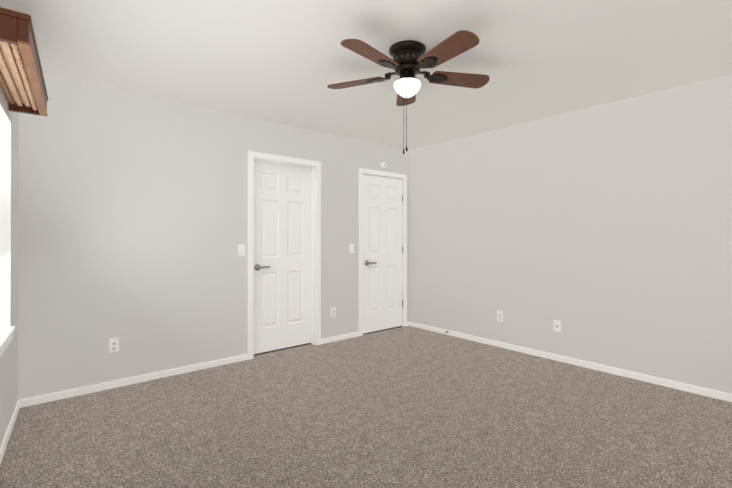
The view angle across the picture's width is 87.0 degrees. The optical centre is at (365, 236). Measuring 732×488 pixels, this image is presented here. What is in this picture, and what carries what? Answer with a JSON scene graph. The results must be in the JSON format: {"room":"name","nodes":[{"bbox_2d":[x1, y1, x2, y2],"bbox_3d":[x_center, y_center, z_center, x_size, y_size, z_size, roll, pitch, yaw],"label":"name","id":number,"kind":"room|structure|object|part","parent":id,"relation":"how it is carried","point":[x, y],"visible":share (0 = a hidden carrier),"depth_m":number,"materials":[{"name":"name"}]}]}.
{"room":"empty bedroom","nodes":[
{"label":"empty bedroom","id":0,"kind":"room"},
{"bbox_2d":[0,85,18,446],"bbox_3d":[-1.183,0.002,0.887,0.150,2.440,4.620,0,0,-37],"label":"wall","id":1,"kind":"structure","parent":0,"point":[8,379],"depth_m":2.52,"materials":[{"name":"white paint"}]},
{"bbox_2d":[0,105,15,356],"bbox_3d":[-1.946,-0.039,1.928,0.170,1.370,1.260,0,0,-37],"label":"window","id":2,"kind":"structure","parent":1,"relation":"in","point":[6,333],"depth_m":2.43,"materials":[{"name":"white plastic"}]},
{"bbox_2d":[0,400,19,464],"bbox_3d":[-1.172,1.192,1.002,0.012,0.060,4.400,0,0,-37],"label":"baseboard","id":3,"kind":"structure","parent":1,"relation":"attached to","point":[8,432],"depth_m":2.34,"materials":[{"name":"white wood"}]},
{"bbox_2d":[0,7,47,115],"bbox_3d":[-1.779,-0.836,1.969,0.184,0.122,1.149,0,0,-37],"label":"window valance","id":4,"kind":"object","parent":1,"relation":"attached to","point":[22,83],"visible":1,"depth_m":1.83,"materials":[{"name":"brown wood"}]},
{"bbox_2d":[18,73,408,399],"bbox_3d":[-1.002,0.016,4.105,4.317,2.440,0.115,0,0,-40],"label":"wall","id":5,"kind":"structure","parent":0,"point":[133,220],"depth_m":3.29,"materials":[{"name":"white paint"}]},
{"bbox_2d":[109,337,118,352],"bbox_3d":[-2.048,0.882,3.134,0.072,0.116,0.009,0,0,-40],"label":"electrical outlet","id":6,"kind":"object","parent":5,"relation":"attached to","point":[113,344],"visible":1,"depth_m":3.13,"materials":[{"name":"white plastic"}]},
{"bbox_2d":[20,321,408,407],"bbox_3d":[-0.946,1.206,4.064,4.047,0.060,0.012,0,0,-40],"label":"baseboard","id":7,"kind":"structure","parent":5,"relation":"attached to","point":[41,399],"depth_m":3.24,"materials":[{"name":"white wood"}]},
{"bbox_2d":[238,244,244,255],"bbox_3d":[-1.233,0.135,3.825,0.072,0.116,0.014,0,0,-40],"label":"light switch","id":8,"kind":"object","parent":5,"relation":"attached to","point":[241,249],"visible":1,"depth_m":3.82,"materials":[{"name":"white plastic"}]},
{"bbox_2d":[254,161,310,353],"bbox_3d":[-0.900,0.214,4.202,0.734,2.010,0.087,0,0,-40],"label":"door","id":9,"kind":"structure","parent":5,"relation":"in","point":[282,256],"depth_m":4.20,"materials":[{"name":"white wood"}]},
{"bbox_2d":[248,151,320,359],"bbox_3d":[-0.889,0.188,4.190,0.874,2.097,0.132,0,0,-40],"label":"door frame","id":10,"kind":"structure","parent":5,"relation":"attached to","point":[312,165],"depth_m":4.37,"materials":[{"name":"white wood"}]},
{"bbox_2d":[331,307,335,317],"bbox_3d":[-0.385,0.893,4.543,0.072,0.116,0.009,0,0,-40],"label":"electrical outlet","id":11,"kind":"object","parent":5,"relation":"attached to","point":[333,311],"visible":1,"depth_m":4.54,"materials":[{"name":"white plastic"}]},
{"bbox_2d":[349,244,353,252],"bbox_3d":[-0.174,0.144,4.722,0.072,0.116,0.014,0,0,-40],"label":"light switch","id":12,"kind":"object","parent":5,"relation":"attached to","point":[351,248],"visible":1,"depth_m":4.71,"materials":[{"name":"white plastic"}]},
{"bbox_2d":[363,174,402,333],"bbox_3d":[0.236,0.218,5.073,0.717,2.010,0.087,0,0,-40],"label":"door","id":13,"kind":"structure","parent":5,"relation":"in","point":[382,253],"depth_m":5.06,"materials":[{"name":"white wood"}]},
{"bbox_2d":[359,168,406,335],"bbox_3d":[0.200,0.192,5.112,0.851,2.097,0.132,0,0,-40],"label":"door frame","id":14,"kind":"structure","parent":5,"relation":"attached to","point":[362,171],"depth_m":5.10,"materials":[{"name":"white wood"}]},
{"bbox_2d":[381,162,385,168],"bbox_3d":[0.235,-0.937,5.061,0.092,0.092,0.032,0,0,-40],"label":"smoke detector","id":15,"kind":"object","parent":5,"relation":"attached to","point":[383,165],"visible":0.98,"depth_m":5.04,"materials":[{"name":"white plastic"}]},
{"bbox_2d":[0,326,731,487],"bbox_3d":[0.206,1.253,2.240,5.247,0.050,4.884,0,0,-40],"label":"floor","id":16,"kind":"structure","parent":0,"point":[407,407],"depth_m":2.48,"materials":[{"name":"carpet"}]},
{"bbox_2d":[0,0,731,150],"bbox_3d":[0.206,-1.252,2.251,5.247,0.080,4.884,0,0,-40],"label":"ceiling","id":17,"kind":"structure","parent":0,"point":[286,62],"depth_m":2.56,"materials":[{"name":"white paint"}]},
{"bbox_2d":[327,30,489,153],"bbox_3d":[0.264,-0.870,2.458,1.089,0.683,1.090,0,0,-40],"label":"ceiling fan","id":18,"kind":"object","parent":17,"relation":"hanging from","point":[409,61],"visible":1,"depth_m":2.41,"materials":[{"name":"brown wood"}]},
{"bbox_3d":[0.267,-0.946,2.491,0.181,0.101,0.181,0,0,-40],"label":"globe","id":19,"kind":"part","parent":18,"relation":"part of","materials":[{"name":"white glass"}]},
{"bbox_2d":[409,74,731,393],"bbox_3d":[2.060,0.014,3.741,0.115,2.440,4.399,0,0,-40],"label":"wall","id":20,"kind":"structure","parent":0,"point":[602,234],"depth_m":3.58,"materials":[{"name":"white paint"}]},
{"bbox_2d":[497,310,502,321],"bbox_3d":[1.497,0.888,4.305,0.009,0.116,0.072,0,0,-40],"label":"electrical outlet","id":21,"kind":"object","parent":20,"relation":"attached to","point":[499,315],"visible":1,"depth_m":4.30,"materials":[{"name":"white plastic"}]},
{"bbox_2d":[553,320,560,332],"bbox_3d":[1.898,0.890,3.830,0.012,0.116,0.072,0,0,-40],"label":"electrical outlet","id":22,"kind":"object","parent":20,"relation":"attached to","point":[556,325],"visible":1,"depth_m":3.83,"materials":[{"name":"white plastic"}]},
{"bbox_2d":[409,322,731,401],"bbox_3d":[1.978,1.204,3.734,0.012,0.060,4.272,0,0,-40],"label":"baseboard","id":23,"kind":"structure","parent":20,"relation":"attached to","point":[724,396],"depth_m":3.56,"materials":[{"name":"white wood"}]}
]}

